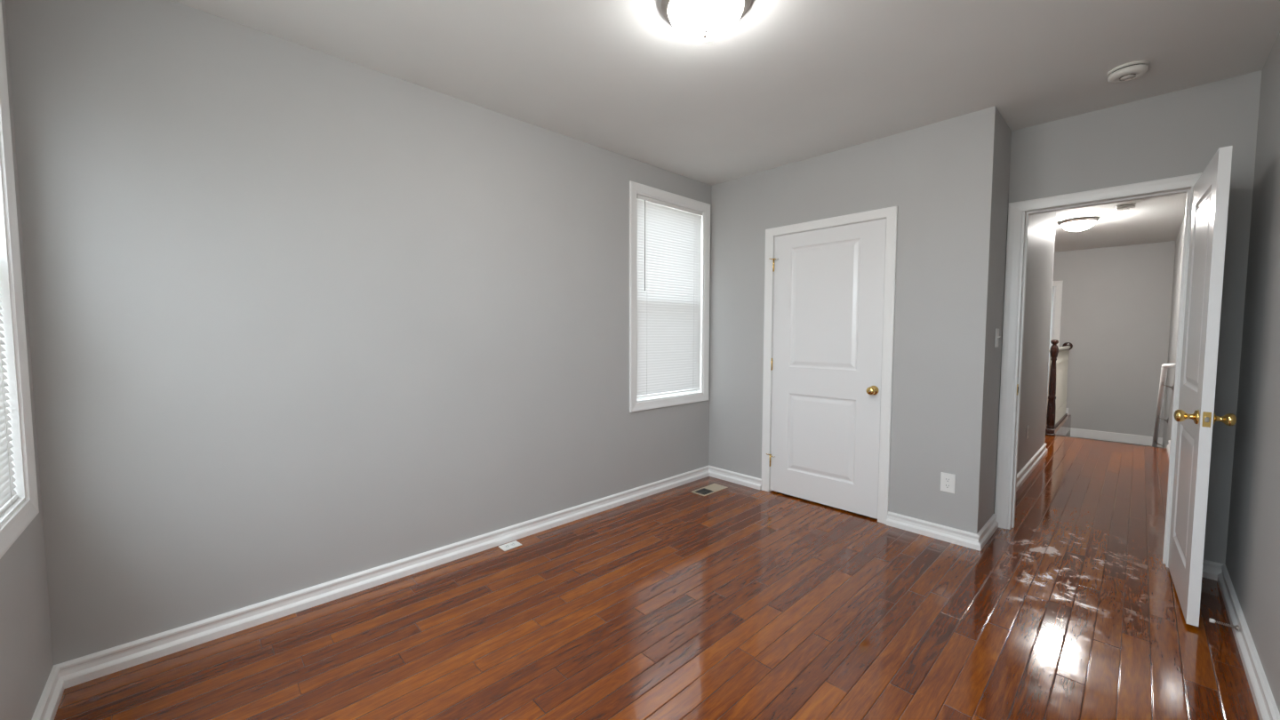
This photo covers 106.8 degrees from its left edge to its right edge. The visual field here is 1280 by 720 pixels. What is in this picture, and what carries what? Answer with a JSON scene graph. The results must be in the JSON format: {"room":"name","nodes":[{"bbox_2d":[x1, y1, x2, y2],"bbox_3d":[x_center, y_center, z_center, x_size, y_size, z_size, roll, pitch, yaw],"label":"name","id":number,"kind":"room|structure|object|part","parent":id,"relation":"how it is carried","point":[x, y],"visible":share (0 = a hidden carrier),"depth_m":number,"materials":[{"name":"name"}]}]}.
{"room":"empty bedroom","nodes":[
{"label":"empty bedroom","id":0,"kind":"room"},
{"bbox_2d":[0,0,53,719],"bbox_3d":[-1.120,-0.030,0.517,0.115,2.569,2.994,-3,5,-43],"label":"wall","id":1,"kind":"structure","parent":0,"point":[26,648],"depth_m":1.50,"materials":[{"name":"grey paint"}]},
{"bbox_2d":[0,0,39,559],"bbox_3d":[-1.719,-0.325,1.144,0.131,1.715,0.941,-3,5,-43],"label":"window","id":2,"kind":"structure","parent":1,"relation":"in","point":[17,516],"depth_m":1.49,"materials":[{"name":"white wood"}]},
{"bbox_2d":[0,280,17,514],"bbox_3d":[-1.694,-0.327,1.170,0.042,1.560,0.779,-3,5,-43],"label":"window blind","id":3,"kind":"object","parent":2,"relation":"attached to","point":[7,493],"visible":1,"depth_m":1.44,"materials":[{"name":"white plastic"}]},
{"bbox_3d":[-1.891,-0.327,1.370,0.030,1.524,0.001,-3,5,-43],"label":"ladder cord","id":4,"kind":"part","parent":3,"relation":"part of","materials":[{"name":"white fabric"}]},
{"bbox_3d":[-1.699,0.446,1.210,0.018,0.012,0.778,-3,5,-43],"label":"rail","id":5,"kind":"part","parent":3,"relation":"part of","materials":[{"name":"white plastic"}]},
{"bbox_2d":[31,665,64,719],"bbox_3d":[-1.071,1.205,0.636,0.025,0.088,2.994,-3,5,-43],"label":"baseboard","id":6,"kind":"structure","parent":1,"relation":"attached to","point":[48,704],"depth_m":1.60,"materials":[{"name":"white wood"}]},
{"bbox_2d":[5,0,711,664],"bbox_3d":[-0.783,-0.171,2.977,3.996,2.569,0.115,-3,5,-43],"label":"wall","id":7,"kind":"structure","parent":0,"point":[300,317],"depth_m":2.13,"materials":[{"name":"grey paint"}]},
{"bbox_2d":[53,465,709,688],"bbox_3d":[-0.736,1.070,2.997,3.766,0.088,0.025,-3,5,-43],"label":"baseboard","id":8,"kind":"structure","parent":7,"relation":"attached to","point":[76,671],"depth_m":2.25,"materials":[{"name":"white wood"}]},
{"bbox_2d":[629,180,710,412],"bbox_3d":[0.227,-0.481,3.907,0.941,1.715,0.131,-3,5,-43],"label":"window","id":9,"kind":"structure","parent":7,"relation":"in","point":[660,401],"depth_m":3.80,"materials":[{"name":"white wood"}]},
{"bbox_3d":[0.212,-0.102,3.945,0.789,0.802,0.026,-3,5,-43],"label":"sash","id":10,"kind":"part","parent":9,"relation":"part of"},
{"bbox_2d":[636,194,702,397],"bbox_3d":[0.251,-0.492,3.879,0.779,1.539,0.041,-3,5,-43],"label":"window blind","id":11,"kind":"object","parent":9,"relation":"attached to","point":[668,235],"visible":0.84,"depth_m":3.86,"materials":[{"name":"white plastic"}]},
{"bbox_3d":[0.247,0.270,3.927,0.778,0.012,0.018,-3,5,-43],"label":"rail","id":12,"kind":"part","parent":11,"relation":"part of","materials":[{"name":"white plastic"}]},
{"bbox_2d":[54,414,1259,719],"bbox_3d":[3.509,1.114,4.984,12.881,0.220,3.224,-3,5,-43],"label":"floor","id":13,"kind":"structure","parent":0,"point":[736,602],"depth_m":2.07,"materials":[{"name":"red wood"}]},
{"bbox_2d":[498,540,521,551],"bbox_3d":[-0.781,1.117,2.862,0.119,0.009,0.079,-3,5,-43],"label":"floor outlet","id":14,"kind":"object","parent":13,"relation":"on","point":[514,544],"visible":1,"depth_m":2.85,"materials":[{"name":"white plastic"}]},
{"bbox_2d":[690,483,727,495],"bbox_3d":[0.571,1.063,3.894,0.310,0.006,0.140,-3,5,-43],"label":"floor vent","id":15,"kind":"object","parent":13,"relation":"in","point":[713,488],"visible":1,"depth_m":3.89,"materials":[{"name":"beige metal"}]},
{"bbox_2d":[1045,339,1072,436],"bbox_3d":[5.926,0.303,6.717,2.271,1.205,0.126,-3,5,-44],"label":"stair railing","id":16,"kind":"object","parent":13,"relation":"on","point":[1056,408],"visible":1,"depth_m":6.54,"materials":[{"name":"brown wood"}]},
{"bbox_3d":[5.162,0.347,5.946,0.096,1.205,0.096,-3,5,-43],"label":"newel post","id":17,"kind":"part","parent":16,"relation":"part of","materials":[{"name":"brown wood"}]},
{"bbox_3d":[5.939,-0.160,6.715,2.175,0.040,0.050,-3,5,-43],"label":"handrail","id":18,"kind":"part","parent":16,"relation":"part of","materials":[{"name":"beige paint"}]},
{"bbox_3d":[5.953,0.892,6.790,2.170,0.022,0.063,-3,5,-43],"label":"shoe rail","id":19,"kind":"part","parent":16,"relation":"part of","materials":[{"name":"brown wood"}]},
{"bbox_2d":[171,0,1279,252],"bbox_3d":[3.530,-1.636,4.843,12.931,0.150,3.224,-3,5,-43],"label":"ceiling","id":20,"kind":"structure","parent":0,"point":[792,81],"depth_m":2.26,"materials":[{"name":"paint"}]},
{"bbox_2d":[660,0,751,40],"bbox_3d":[0.253,-1.322,1.844,0.346,0.140,0.346,-3,5,-43],"label":"ceiling lamp","id":21,"kind":"object","parent":20,"relation":"attached to","point":[693,20],"visible":1,"depth_m":1.80,"materials":[{"name":"white glass"}]},
{"bbox_2d":[1058,216,1099,232],"bbox_3d":[4.990,-1.522,5.411,0.346,0.140,0.346,-3,5,-43],"label":"ceiling lamp","id":22,"kind":"object","parent":20,"relation":"attached to","point":[1076,224],"visible":1,"depth_m":5.33,"materials":[{"name":"white glass"}]},
{"bbox_2d":[1115,202,1135,210],"bbox_3d":[4.870,-1.533,4.766,0.144,0.044,0.144,-3,5,-43],"label":"smoke detector","id":23,"kind":"object","parent":20,"relation":"attached to","point":[1124,206],"visible":1,"depth_m":4.73,"materials":[{"name":"white plastic"}]},
{"bbox_2d":[1107,60,1149,83],"bbox_3d":[2.372,-1.395,2.311,0.144,0.044,0.144,-3,5,-43],"label":"smoke detector","id":24,"kind":"object","parent":20,"relation":"attached to","point":[1129,71],"visible":1,"depth_m":2.28,"materials":[{"name":"white plastic"}]},
{"bbox_2d":[708,105,999,534],"bbox_3d":[1.359,-0.202,3.537,0.115,2.569,2.019,-3,5,-43],"label":"wall","id":25,"kind":"structure","parent":0,"point":[940,177],"depth_m":3.04,"materials":[{"name":"grey paint"}]},
{"bbox_2d":[709,465,761,489],"bbox_3d":[0.802,1.009,4.091,0.025,0.088,0.552,-3,5,-43],"label":"baseboard","id":26,"kind":"structure","parent":25,"relation":"attached to","point":[735,477],"depth_m":4.07,"materials":[{"name":"white wood"}]},
{"bbox_2d":[766,218,886,519],"bbox_3d":[1.317,0.059,3.493,0.106,2.025,0.854,-3,5,-43],"label":"door","id":27,"kind":"structure","parent":25,"relation":"in","point":[828,293],"depth_m":3.46,"materials":[{"name":"white paint"}]},
{"bbox_3d":[1.567,0.207,3.212,0.070,0.064,0.064,-3,5,-43],"label":"knob","id":28,"kind":"part","parent":27,"relation":"part of","materials":[{"name":"gold metal"}]},
{"bbox_2d":[760,205,897,524],"bbox_3d":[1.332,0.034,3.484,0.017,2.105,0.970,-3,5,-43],"label":"door frame","id":29,"kind":"structure","parent":25,"relation":"in","point":[891,213],"depth_m":3.20,"materials":[{"name":"white wood"}]},
{"bbox_2d":[886,511,980,551],"bbox_3d":[1.839,1.072,3.001,0.025,0.088,0.524,-3,5,-43],"label":"baseboard","id":30,"kind":"structure","parent":25,"relation":"attached to","point":[932,530],"depth_m":2.98,"materials":[{"name":"white wood"}]},
{"bbox_2d":[940,472,955,493],"bbox_3d":[1.899,0.758,2.932,0.009,0.119,0.079,-3,5,-43],"label":"wall outlet","id":31,"kind":"object","parent":25,"relation":"attached to","point":[948,481],"visible":1,"depth_m":2.93,"materials":[{"name":"white plastic"}]},
{"bbox_2d":[944,483,951,488],"bbox_3d":[1.897,0.777,2.931,0.002,0.027,0.034,-3,5,-43],"label":"receptacle","id":32,"kind":"object","parent":31,"relation":"attached to","point":[946,485],"depth_m":2.93,"materials":[{"name":"white plastic"}]},
{"bbox_2d":[944,477,951,482],"bbox_3d":[1.897,0.739,2.929,0.002,0.027,0.034,-3,5,-43],"label":"receptacle","id":33,"kind":"object","parent":31,"relation":"attached to","point":[947,479],"depth_m":2.93,"materials":[{"name":"white plastic"}]},
{"bbox_2d":[981,112,1011,527],"bbox_3d":[2.192,-0.171,3.016,0.374,2.569,0.115,-3,5,-43],"label":"wall","id":34,"kind":"structure","parent":0,"point":[1004,134],"depth_m":2.96,"materials":[{"name":"grey paint"}]},
{"bbox_2d":[976,513,998,550],"bbox_3d":[2.181,1.074,2.981,0.494,0.088,0.025,-3,5,-43],"label":"baseboard","id":35,"kind":"structure","parent":34,"relation":"attached to","point":[991,525],"depth_m":2.97,"materials":[{"name":"white wood"}]},
{"bbox_2d":[994,328,999,347],"bbox_3d":[2.240,-0.138,2.969,0.073,0.117,0.022,-3,5,-43],"label":"light switch","id":36,"kind":"object","parent":34,"relation":"attached to","point":[997,336],"visible":1,"depth_m":2.96,"materials":[{"name":"white plastic"}]},
{"bbox_2d":[1016,211,1055,473],"bbox_3d":[3.348,-0.236,4.171,2.666,2.569,0.115,-3,5,-43],"label":"wall","id":37,"kind":"structure","parent":0,"point":[1041,242],"depth_m":4.40,"materials":[{"name":"grey paint"}]},
{"bbox_2d":[1025,424,1029,439],"bbox_3d":[3.471,0.645,4.255,0.079,0.119,0.009,-3,5,-43],"label":"wall outlet","id":38,"kind":"object","parent":37,"relation":"attached to","point":[1027,436],"visible":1,"depth_m":4.24,"materials":[{"name":"white plastic"}]},
{"bbox_2d":[1016,443,1047,491],"bbox_3d":[3.404,0.998,4.200,2.691,0.101,0.025,-3,5,-43],"label":"baseboard","id":39,"kind":"structure","parent":37,"relation":"attached to","point":[1030,466],"depth_m":4.38,"materials":[{"name":"white wood"}]},
{"bbox_2d":[1052,240,1175,447],"bbox_3d":[6.545,0.909,7.832,0.115,5.269,3.030,-3,5,-43],"label":"wall","id":40,"kind":"structure","parent":0,"point":[1116,300],"depth_m":7.09,"materials":[{"name":"grey paint"}]},
{"bbox_2d":[1046,286,1055,407],"bbox_3d":[6.885,-0.188,7.979,0.045,2.020,0.726,2,4,35],"label":"door","id":41,"kind":"structure","parent":40,"relation":"in","point":[1053,296],"depth_m":7.69,"materials":[{"name":"white paint"}]},
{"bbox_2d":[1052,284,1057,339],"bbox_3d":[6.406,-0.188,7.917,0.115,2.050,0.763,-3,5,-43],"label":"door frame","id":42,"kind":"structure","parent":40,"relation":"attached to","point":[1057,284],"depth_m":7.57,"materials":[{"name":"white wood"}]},
{"bbox_2d":[1052,280,1063,347],"bbox_3d":[6.357,-0.216,7.870,0.018,2.110,0.883,-3,5,-43],"label":"door frame","id":43,"kind":"structure","parent":40,"relation":"in","point":[1054,283],"depth_m":7.54,"materials":[{"name":"white wood"}]},
{"bbox_2d":[1070,427,1162,447],"bbox_3d":[7.122,1.159,7.137,0.022,0.136,0.978,-3,5,-43],"label":"trim","id":44,"kind":"structure","parent":40,"relation":"attached to","point":[1143,440],"depth_m":7.13,"materials":[{"name":"white wood"}]},
{"bbox_2d":[994,70,1262,564],"bbox_3d":[2.705,-0.160,2.831,0.115,2.569,1.090,-3,5,-43],"label":"wall","id":45,"kind":"structure","parent":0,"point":[1176,133],"depth_m":2.50,"materials":[{"name":"grey paint"}]},
{"bbox_2d":[994,172,1202,567],"bbox_3d":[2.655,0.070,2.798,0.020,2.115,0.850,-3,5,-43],"label":"door frame","id":46,"kind":"structure","parent":45,"relation":"attached to","point":[1015,209],"depth_m":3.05,"materials":[{"name":"white wood"}]},
{"bbox_2d":[1168,145,1237,626],"bbox_3d":[2.651,0.125,2.267,0.177,2.032,0.739,3,5,44],"label":"door","id":47,"kind":"structure","parent":45,"relation":"in","point":[1196,417],"depth_m":2.09,"materials":[{"name":"white paint"}]},
{"bbox_3d":[2.408,0.247,2.096,0.070,0.064,0.064,3,5,44],"label":"knob","id":48,"kind":"part","parent":47,"relation":"part of","materials":[{"name":"gold metal"}]},
{"bbox_3d":[2.402,0.252,2.014,0.023,0.064,0.003,3,5,44],"label":"latch plate","id":49,"kind":"part","parent":47,"relation":"part of","materials":[{"name":"gold metal"}]},
{"bbox_3d":[2.484,0.252,2.023,0.070,0.064,0.064,3,5,44],"label":"knob","id":50,"kind":"part","parent":47,"relation":"part of","materials":[{"name":"gold metal"}]},
{"bbox_2d":[1201,560,1223,580],"bbox_3d":[2.986,1.102,2.503,0.025,0.088,0.121,-3,5,-43],"label":"baseboard","id":51,"kind":"structure","parent":45,"relation":"attached to","point":[1211,570],"depth_m":2.49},
{"bbox_2d":[1161,214,1185,448],"bbox_3d":[5.306,1.091,4.653,6.066,5.269,0.115,-3,5,-43],"label":"wall","id":52,"kind":"structure","parent":0,"point":[1180,240],"depth_m":5.84,"materials":[{"name":"grey paint"}]},
{"bbox_2d":[1152,363,1175,447],"bbox_3d":[6.543,0.641,5.952,2.034,1.288,0.104,-3,5,-43],"label":"wall handrail","id":53,"kind":"object","parent":52,"relation":"attached to","point":[1164,370],"visible":0.93,"depth_m":5.77,"materials":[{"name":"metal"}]},
{"bbox_2d":[1166,440,1170,458],"bbox_3d":[4.471,1.014,3.951,3.896,0.101,0.025,-3,5,-43],"label":"baseboard","id":54,"kind":"structure","parent":52,"relation":"attached to","point":[1169,441],"depth_m":5.12,"materials":[{"name":"white wood"}]},
{"bbox_2d":[1225,31,1279,713],"bbox_3d":[1.535,-0.049,0.893,4.485,2.569,0.115,-3,5,-43],"label":"wall","id":55,"kind":"structure","parent":0,"point":[1252,556],"depth_m":1.98,"materials":[{"name":"grey paint"}]},
{"bbox_2d":[1208,618,1238,631],"bbox_3d":[2.473,1.119,2.014,0.022,0.022,0.078,-3,5,-43],"label":"door stop","id":56,"kind":"object","parent":55,"relation":"attached to","point":[1212,620],"visible":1,"depth_m":2.01,"materials":[{"name":"silver metal"}]},
{"bbox_2d":[1216,564,1279,719],"bbox_3d":[1.485,1.186,1.015,4.255,0.088,0.025,-3,5,-43],"label":"baseboard","id":57,"kind":"structure","parent":55,"relation":"attached to","point":[1267,708],"depth_m":1.82,"materials":[{"name":"white wood"}]}
]}

